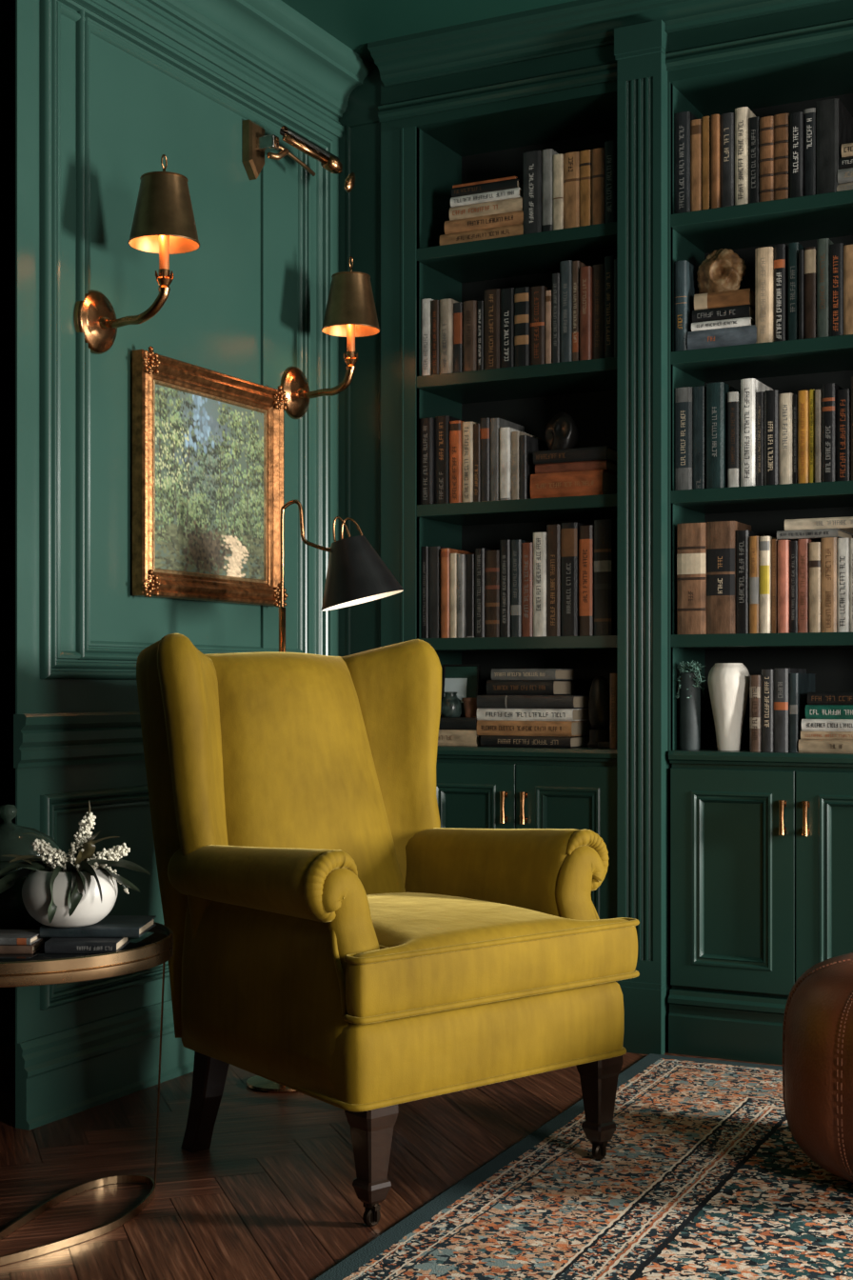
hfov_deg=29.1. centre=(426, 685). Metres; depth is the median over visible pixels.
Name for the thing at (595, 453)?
book
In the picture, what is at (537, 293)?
book
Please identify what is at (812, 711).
book
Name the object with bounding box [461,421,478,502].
book
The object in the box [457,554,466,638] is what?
book
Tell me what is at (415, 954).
seat cushion
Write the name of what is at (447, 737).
book
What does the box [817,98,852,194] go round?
book
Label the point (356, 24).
ceiling
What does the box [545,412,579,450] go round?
sculpture
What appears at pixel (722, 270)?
sculpture
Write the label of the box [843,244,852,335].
book
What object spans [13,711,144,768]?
trim
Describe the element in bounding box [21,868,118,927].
flower bowl
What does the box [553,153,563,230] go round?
book
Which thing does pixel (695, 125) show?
book
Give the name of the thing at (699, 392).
book
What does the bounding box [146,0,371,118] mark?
trim
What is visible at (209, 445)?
landscape painting
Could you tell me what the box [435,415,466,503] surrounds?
book
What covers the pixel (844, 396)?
book
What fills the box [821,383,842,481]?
book
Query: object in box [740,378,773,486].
book
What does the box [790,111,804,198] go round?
book
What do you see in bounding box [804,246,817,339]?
book
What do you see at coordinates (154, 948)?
side table
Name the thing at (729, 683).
vase
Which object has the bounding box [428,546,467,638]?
book
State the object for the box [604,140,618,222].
book
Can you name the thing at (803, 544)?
book
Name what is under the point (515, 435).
book
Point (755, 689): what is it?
book
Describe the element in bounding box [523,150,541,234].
book
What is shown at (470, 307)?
book
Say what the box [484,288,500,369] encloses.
book
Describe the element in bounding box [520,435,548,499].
book
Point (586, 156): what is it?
book
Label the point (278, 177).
trim
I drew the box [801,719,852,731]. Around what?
book
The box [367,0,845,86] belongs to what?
trim
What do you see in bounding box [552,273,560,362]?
book
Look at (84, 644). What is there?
trim
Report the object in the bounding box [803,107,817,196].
book
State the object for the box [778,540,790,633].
book
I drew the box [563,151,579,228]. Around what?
book
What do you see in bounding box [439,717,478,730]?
book
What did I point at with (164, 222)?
wall lamp
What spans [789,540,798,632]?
book
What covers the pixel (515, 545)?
book
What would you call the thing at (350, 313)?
wall lamp
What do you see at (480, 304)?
book
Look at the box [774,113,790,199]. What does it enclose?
book
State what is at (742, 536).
book
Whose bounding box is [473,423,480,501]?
book
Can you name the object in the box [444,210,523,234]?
book
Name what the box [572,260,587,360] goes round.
book
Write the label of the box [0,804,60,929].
glass jar
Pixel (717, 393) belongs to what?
book
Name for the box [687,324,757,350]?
book
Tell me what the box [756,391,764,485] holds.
book
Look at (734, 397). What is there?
book
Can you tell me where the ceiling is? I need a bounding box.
[0,0,576,148]
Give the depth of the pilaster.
4.34 m
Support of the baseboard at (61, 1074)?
attached to the wall at (210, 318)
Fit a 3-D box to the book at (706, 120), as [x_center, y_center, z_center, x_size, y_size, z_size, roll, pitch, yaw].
[0.783,-1.379,4.433,0.022,0.253,0.199,0,0,27]
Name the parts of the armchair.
leg, arm, backrest, panel, leg, seat, arm, panel, leg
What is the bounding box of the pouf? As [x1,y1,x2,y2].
[782,952,852,1182]
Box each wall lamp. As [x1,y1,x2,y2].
[74,154,199,354]
[280,256,380,419]
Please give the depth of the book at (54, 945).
2.88 m
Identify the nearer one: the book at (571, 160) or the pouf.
the pouf
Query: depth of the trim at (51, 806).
3.80 m
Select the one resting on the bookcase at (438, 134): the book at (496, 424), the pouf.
the book at (496, 424)
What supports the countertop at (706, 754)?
on the base cabinet at (762, 856)
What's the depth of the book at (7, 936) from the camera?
2.91 m
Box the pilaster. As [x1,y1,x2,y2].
[614,19,702,1054]
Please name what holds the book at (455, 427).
on the bookcase at (438, 134)
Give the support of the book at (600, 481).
on the bookcase at (438, 134)
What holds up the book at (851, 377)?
on the bookcase at (790, 62)
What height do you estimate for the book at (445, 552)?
0.255 m
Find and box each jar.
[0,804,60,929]
[440,691,462,717]
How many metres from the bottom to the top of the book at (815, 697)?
0.033 m
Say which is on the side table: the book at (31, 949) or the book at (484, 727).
the book at (31, 949)
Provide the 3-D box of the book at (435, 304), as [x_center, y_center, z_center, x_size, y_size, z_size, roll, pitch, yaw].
[0.060,-0.996,4.776,0.023,0.216,0.165,0,0,27]
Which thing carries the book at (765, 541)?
on the bookcase at (790, 62)
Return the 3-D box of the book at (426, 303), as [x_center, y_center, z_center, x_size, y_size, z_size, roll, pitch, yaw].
[0.033,-1.000,4.794,0.031,0.225,0.158,0,0,27]
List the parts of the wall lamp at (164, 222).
arm, lamp shade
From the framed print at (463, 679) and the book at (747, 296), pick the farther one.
the framed print at (463, 679)
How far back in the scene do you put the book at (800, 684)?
4.25 m
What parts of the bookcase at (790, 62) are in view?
panel, panel, shelf, shelf, shelf, shelf, panel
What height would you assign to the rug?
0.006 m
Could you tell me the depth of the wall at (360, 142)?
4.81 m
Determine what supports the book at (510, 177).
on the book at (511, 183)
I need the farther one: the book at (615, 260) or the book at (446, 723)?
the book at (446, 723)
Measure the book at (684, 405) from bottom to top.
0.275 m
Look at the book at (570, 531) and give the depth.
4.52 m
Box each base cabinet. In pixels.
[436,758,618,919]
[668,762,852,1065]
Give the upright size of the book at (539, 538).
0.289 m
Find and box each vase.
[680,672,700,750]
[707,662,750,750]
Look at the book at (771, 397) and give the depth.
4.26 m
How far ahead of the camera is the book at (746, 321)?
4.32 m
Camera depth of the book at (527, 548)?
4.57 m
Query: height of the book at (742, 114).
0.262 m
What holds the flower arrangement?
in the flower bowl
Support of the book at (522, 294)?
on the bookcase at (438, 134)
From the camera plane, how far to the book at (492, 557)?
4.62 m
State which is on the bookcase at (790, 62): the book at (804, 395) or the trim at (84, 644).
the book at (804, 395)
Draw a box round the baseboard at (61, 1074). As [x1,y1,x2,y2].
[17,999,194,1130]
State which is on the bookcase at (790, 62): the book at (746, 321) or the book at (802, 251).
the book at (802, 251)
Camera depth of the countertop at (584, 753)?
4.53 m
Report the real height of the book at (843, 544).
0.239 m
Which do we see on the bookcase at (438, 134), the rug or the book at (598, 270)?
the book at (598, 270)
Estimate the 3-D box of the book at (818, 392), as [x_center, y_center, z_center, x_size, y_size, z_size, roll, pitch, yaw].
[1.044,-0.638,4.288,0.014,0.239,0.188,0,0,27]
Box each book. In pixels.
[0,929,43,944]
[0,937,46,954]
[40,915,156,937]
[44,937,129,953]
[420,418,435,504]
[421,298,433,376]
[421,546,428,638]
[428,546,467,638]
[431,300,439,375]
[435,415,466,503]
[438,729,480,746]
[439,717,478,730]
[440,223,523,245]
[440,298,459,374]
[440,548,475,638]
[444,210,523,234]
[449,197,523,220]
[449,420,463,502]
[449,553,459,638]
[450,187,523,207]
[451,178,523,197]
[452,176,523,188]
[453,302,463,372]
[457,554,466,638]
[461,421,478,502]
[463,300,477,371]
[465,554,475,637]
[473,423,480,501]
[475,548,494,637]
[477,300,484,370]
[477,695,589,708]
[477,708,589,720]
[477,720,591,736]
[480,418,490,500]
[480,735,589,748]
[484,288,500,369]
[485,550,500,637]
[486,680,576,695]
[490,418,524,500]
[491,668,576,679]
[500,287,515,367]
[500,427,534,499]
[500,540,510,637]
[510,540,533,637]
[511,431,541,499]
[515,286,530,366]
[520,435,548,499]
[521,542,533,637]
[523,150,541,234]
[530,285,551,364]
[530,469,618,498]
[533,445,618,464]
[533,532,546,636]
[535,460,618,474]
[541,148,559,231]
[545,290,552,363]
[546,524,561,636]
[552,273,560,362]
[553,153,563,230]
[560,260,572,361]
[560,522,588,636]
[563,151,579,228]
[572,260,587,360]
[579,525,594,636]
[580,149,592,226]
[580,266,592,359]
[591,147,604,224]
[592,263,604,359]
[594,520,618,635]
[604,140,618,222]
[604,256,618,358]
[610,673,618,748]
[614,259,618,357]
[674,260,699,351]
[675,111,697,213]
[675,386,693,490]
[677,522,706,634]
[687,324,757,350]
[690,119,701,211]
[691,317,756,331]
[692,304,756,322]
[693,386,706,489]
[694,288,756,310]
[701,116,711,209]
[706,381,740,488]
[706,520,751,634]
[711,114,720,208]
[720,112,735,207]
[727,391,740,487]
[735,106,757,205]
[736,530,764,633]
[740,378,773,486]
[748,116,760,203]
[749,536,759,633]
[749,675,761,751]
[756,246,774,343]
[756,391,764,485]
[760,116,774,201]
[760,536,777,633]
[761,669,774,751]
[764,390,782,485]
[771,539,778,633]
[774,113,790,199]
[774,243,788,341]
[774,668,806,752]
[777,528,852,541]
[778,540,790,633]
[780,393,793,484]
[784,516,852,533]
[788,242,804,339]
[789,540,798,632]
[789,673,815,752]
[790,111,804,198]
[793,394,799,483]
[798,539,817,632]
[799,390,809,483]
[799,739,852,753]
[800,249,804,339]
[800,730,852,739]
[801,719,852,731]
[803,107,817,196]
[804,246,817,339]
[805,704,852,719]
[807,691,852,704]
[809,389,815,482]
[809,541,821,632]
[815,389,821,482]
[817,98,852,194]
[817,238,834,337]
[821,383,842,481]
[821,537,838,632]
[829,242,844,336]
[837,181,852,191]
[837,389,851,480]
[837,538,849,632]
[838,167,852,183]
[840,156,852,169]
[841,142,852,157]
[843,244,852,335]
[849,538,852,631]
[851,377,852,479]
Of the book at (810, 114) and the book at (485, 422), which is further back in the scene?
the book at (485, 422)
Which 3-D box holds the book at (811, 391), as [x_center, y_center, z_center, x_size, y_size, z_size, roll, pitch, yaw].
[1.031,-0.640,4.303,0.014,0.242,0.182,0,0,27]
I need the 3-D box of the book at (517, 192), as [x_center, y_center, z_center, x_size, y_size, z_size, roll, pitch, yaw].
[0.201,-1.378,4.709,0.213,0.026,0.171,0,0,27]
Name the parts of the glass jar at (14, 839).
knob, lid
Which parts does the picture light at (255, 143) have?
swing arm, tube bulb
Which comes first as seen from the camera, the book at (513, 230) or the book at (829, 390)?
the book at (829, 390)
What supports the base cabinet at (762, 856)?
on the floor
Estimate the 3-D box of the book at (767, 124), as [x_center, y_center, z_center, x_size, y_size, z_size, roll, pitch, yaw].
[0.926,-1.365,4.353,0.036,0.225,0.196,0,0,27]
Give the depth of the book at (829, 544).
4.19 m
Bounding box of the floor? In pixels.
[0,986,782,1279]
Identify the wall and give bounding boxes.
[0,142,15,824]
[15,0,339,1128]
[339,61,382,656]
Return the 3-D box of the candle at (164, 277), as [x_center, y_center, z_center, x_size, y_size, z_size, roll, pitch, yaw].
[-0.597,-0.968,3.743,0.045,0.144,0.040,0,0,27]
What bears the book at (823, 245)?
on the bookcase at (790, 62)
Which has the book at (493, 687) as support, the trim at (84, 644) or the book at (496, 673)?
the book at (496, 673)
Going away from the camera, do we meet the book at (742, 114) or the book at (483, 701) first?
the book at (742, 114)
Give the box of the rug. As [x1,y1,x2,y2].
[314,1053,852,1279]
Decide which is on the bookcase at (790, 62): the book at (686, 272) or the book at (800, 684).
the book at (686, 272)
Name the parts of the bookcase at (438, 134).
panel, panel, shelf, shelf, shelf, shelf, panel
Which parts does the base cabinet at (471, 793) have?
door, handle, handle, door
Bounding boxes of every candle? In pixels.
[155,235,173,292]
[343,324,358,370]
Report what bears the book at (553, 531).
on the bookcase at (438, 134)
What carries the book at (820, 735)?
on the book at (805, 745)
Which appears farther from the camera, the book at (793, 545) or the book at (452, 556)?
the book at (452, 556)
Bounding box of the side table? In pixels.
[0,921,173,1265]
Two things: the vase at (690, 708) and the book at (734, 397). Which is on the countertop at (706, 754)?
the vase at (690, 708)
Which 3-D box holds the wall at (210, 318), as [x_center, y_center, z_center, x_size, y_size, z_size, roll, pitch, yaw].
[-0.482,-0.425,4.419,0.005,2.790,1.832,0,0,27]
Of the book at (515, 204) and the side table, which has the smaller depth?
the side table
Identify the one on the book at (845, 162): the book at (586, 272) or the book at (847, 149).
the book at (847, 149)
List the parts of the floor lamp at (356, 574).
arm, lamp shade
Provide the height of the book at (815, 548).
0.231 m
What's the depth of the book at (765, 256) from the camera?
4.26 m
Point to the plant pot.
(470, 708)
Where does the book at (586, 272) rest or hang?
on the bookcase at (438, 134)
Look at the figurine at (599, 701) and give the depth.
4.53 m
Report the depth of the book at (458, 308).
4.68 m
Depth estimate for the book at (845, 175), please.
4.17 m
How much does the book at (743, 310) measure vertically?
0.034 m
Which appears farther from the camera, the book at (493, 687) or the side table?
the book at (493, 687)
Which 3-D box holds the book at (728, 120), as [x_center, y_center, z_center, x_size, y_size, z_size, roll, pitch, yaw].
[0.827,-1.379,4.395,0.036,0.252,0.170,0,0,27]
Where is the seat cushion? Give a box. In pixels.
[345,892,638,1017]
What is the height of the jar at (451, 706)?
0.073 m
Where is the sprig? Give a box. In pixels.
[676,660,706,698]
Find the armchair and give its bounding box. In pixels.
[136,633,639,1226]
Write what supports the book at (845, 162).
on the book at (845, 175)
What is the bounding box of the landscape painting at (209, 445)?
[132,345,288,607]
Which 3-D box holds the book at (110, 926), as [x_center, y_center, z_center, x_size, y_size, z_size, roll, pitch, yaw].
[-0.598,0.439,3.002,0.178,0.018,0.154,0,0,2]
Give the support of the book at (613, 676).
on the countertop at (584, 753)
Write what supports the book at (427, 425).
on the bookcase at (438, 134)
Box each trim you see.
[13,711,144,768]
[40,0,332,679]
[40,785,169,1010]
[76,9,310,660]
[104,0,343,138]
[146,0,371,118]
[260,126,297,649]
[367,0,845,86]
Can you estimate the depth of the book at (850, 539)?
4.17 m
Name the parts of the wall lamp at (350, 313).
arm, lamp shade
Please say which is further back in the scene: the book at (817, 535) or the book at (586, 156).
the book at (586, 156)
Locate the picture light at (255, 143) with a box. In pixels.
[242,119,355,192]
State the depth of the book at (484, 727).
4.58 m
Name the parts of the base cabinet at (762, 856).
door, handle, handle, door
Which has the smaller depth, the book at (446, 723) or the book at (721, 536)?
the book at (721, 536)
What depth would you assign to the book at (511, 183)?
4.63 m
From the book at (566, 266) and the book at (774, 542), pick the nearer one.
the book at (774, 542)
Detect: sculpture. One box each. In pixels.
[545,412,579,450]
[697,248,746,294]
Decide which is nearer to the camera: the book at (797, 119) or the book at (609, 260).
the book at (797, 119)
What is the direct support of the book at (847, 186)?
on the bookcase at (790, 62)
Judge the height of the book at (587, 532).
0.302 m
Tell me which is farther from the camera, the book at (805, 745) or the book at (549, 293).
the book at (549, 293)
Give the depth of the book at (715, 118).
4.33 m
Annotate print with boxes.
[441,663,480,717]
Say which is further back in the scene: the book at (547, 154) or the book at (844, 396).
the book at (547, 154)
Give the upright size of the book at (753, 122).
0.231 m
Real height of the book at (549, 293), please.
0.208 m
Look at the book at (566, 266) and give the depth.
4.52 m
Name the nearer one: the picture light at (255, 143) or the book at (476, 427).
the picture light at (255, 143)
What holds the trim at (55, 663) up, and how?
attached to the wall at (210, 318)
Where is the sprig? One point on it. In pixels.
(683, 667)
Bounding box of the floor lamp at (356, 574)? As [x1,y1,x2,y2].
[245,500,403,1093]
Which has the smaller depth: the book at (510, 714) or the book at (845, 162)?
the book at (845, 162)
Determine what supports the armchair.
on the floor
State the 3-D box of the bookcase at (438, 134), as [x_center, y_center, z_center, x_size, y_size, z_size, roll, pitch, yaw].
[0.286,-0.786,4.724,0.775,1.917,0.359,0,0,27]
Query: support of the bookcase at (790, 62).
on the countertop at (706, 754)
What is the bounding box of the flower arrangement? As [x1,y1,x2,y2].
[0,800,151,923]
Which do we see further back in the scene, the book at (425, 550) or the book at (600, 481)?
the book at (425, 550)
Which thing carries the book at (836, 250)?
on the bookcase at (790, 62)
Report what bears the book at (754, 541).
on the bookcase at (790, 62)
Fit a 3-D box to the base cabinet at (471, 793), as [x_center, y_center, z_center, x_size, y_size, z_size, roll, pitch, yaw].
[0.268,0.588,4.722,0.743,0.764,0.380,0,0,27]
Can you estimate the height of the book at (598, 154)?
0.210 m
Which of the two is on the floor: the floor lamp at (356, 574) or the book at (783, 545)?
the floor lamp at (356, 574)
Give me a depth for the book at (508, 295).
4.60 m
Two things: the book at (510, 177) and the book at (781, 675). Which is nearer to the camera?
the book at (781, 675)
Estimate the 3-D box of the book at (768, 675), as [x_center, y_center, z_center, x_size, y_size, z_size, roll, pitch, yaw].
[0.926,0.065,4.349,0.031,0.214,0.188,0,0,27]
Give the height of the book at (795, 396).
0.234 m
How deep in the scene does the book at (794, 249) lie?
4.24 m
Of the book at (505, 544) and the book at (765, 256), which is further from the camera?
the book at (505, 544)
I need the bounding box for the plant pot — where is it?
[461,698,479,717]
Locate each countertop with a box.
[437,745,618,761]
[668,746,852,767]
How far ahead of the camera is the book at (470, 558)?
4.66 m
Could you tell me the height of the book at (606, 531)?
0.315 m
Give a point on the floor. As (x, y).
(272, 1196)
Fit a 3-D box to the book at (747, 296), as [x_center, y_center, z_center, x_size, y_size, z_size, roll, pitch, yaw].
[0.812,-1.018,4.398,0.150,0.042,0.159,0,0,27]
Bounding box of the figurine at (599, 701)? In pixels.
[586,676,610,748]
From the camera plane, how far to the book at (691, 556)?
4.35 m
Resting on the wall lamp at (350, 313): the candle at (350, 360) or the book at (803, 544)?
the candle at (350, 360)
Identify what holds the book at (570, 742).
on the countertop at (584, 753)
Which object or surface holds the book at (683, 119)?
on the bookcase at (790, 62)
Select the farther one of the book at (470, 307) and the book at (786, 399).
the book at (470, 307)
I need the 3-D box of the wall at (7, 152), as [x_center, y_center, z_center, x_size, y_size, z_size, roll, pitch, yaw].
[-2.598,-0.425,3.385,0.150,2.790,5.900,0,0,27]
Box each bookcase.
[378,43,618,729]
[665,0,852,750]
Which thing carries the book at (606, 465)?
on the book at (600, 481)
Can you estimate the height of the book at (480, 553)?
0.251 m
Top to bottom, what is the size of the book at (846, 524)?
0.028 m
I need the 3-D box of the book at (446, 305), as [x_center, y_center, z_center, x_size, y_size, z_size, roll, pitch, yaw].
[0.090,-0.995,4.762,0.037,0.216,0.170,0,0,27]
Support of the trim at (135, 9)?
attached to the wall at (210, 318)
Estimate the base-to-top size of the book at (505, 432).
0.205 m

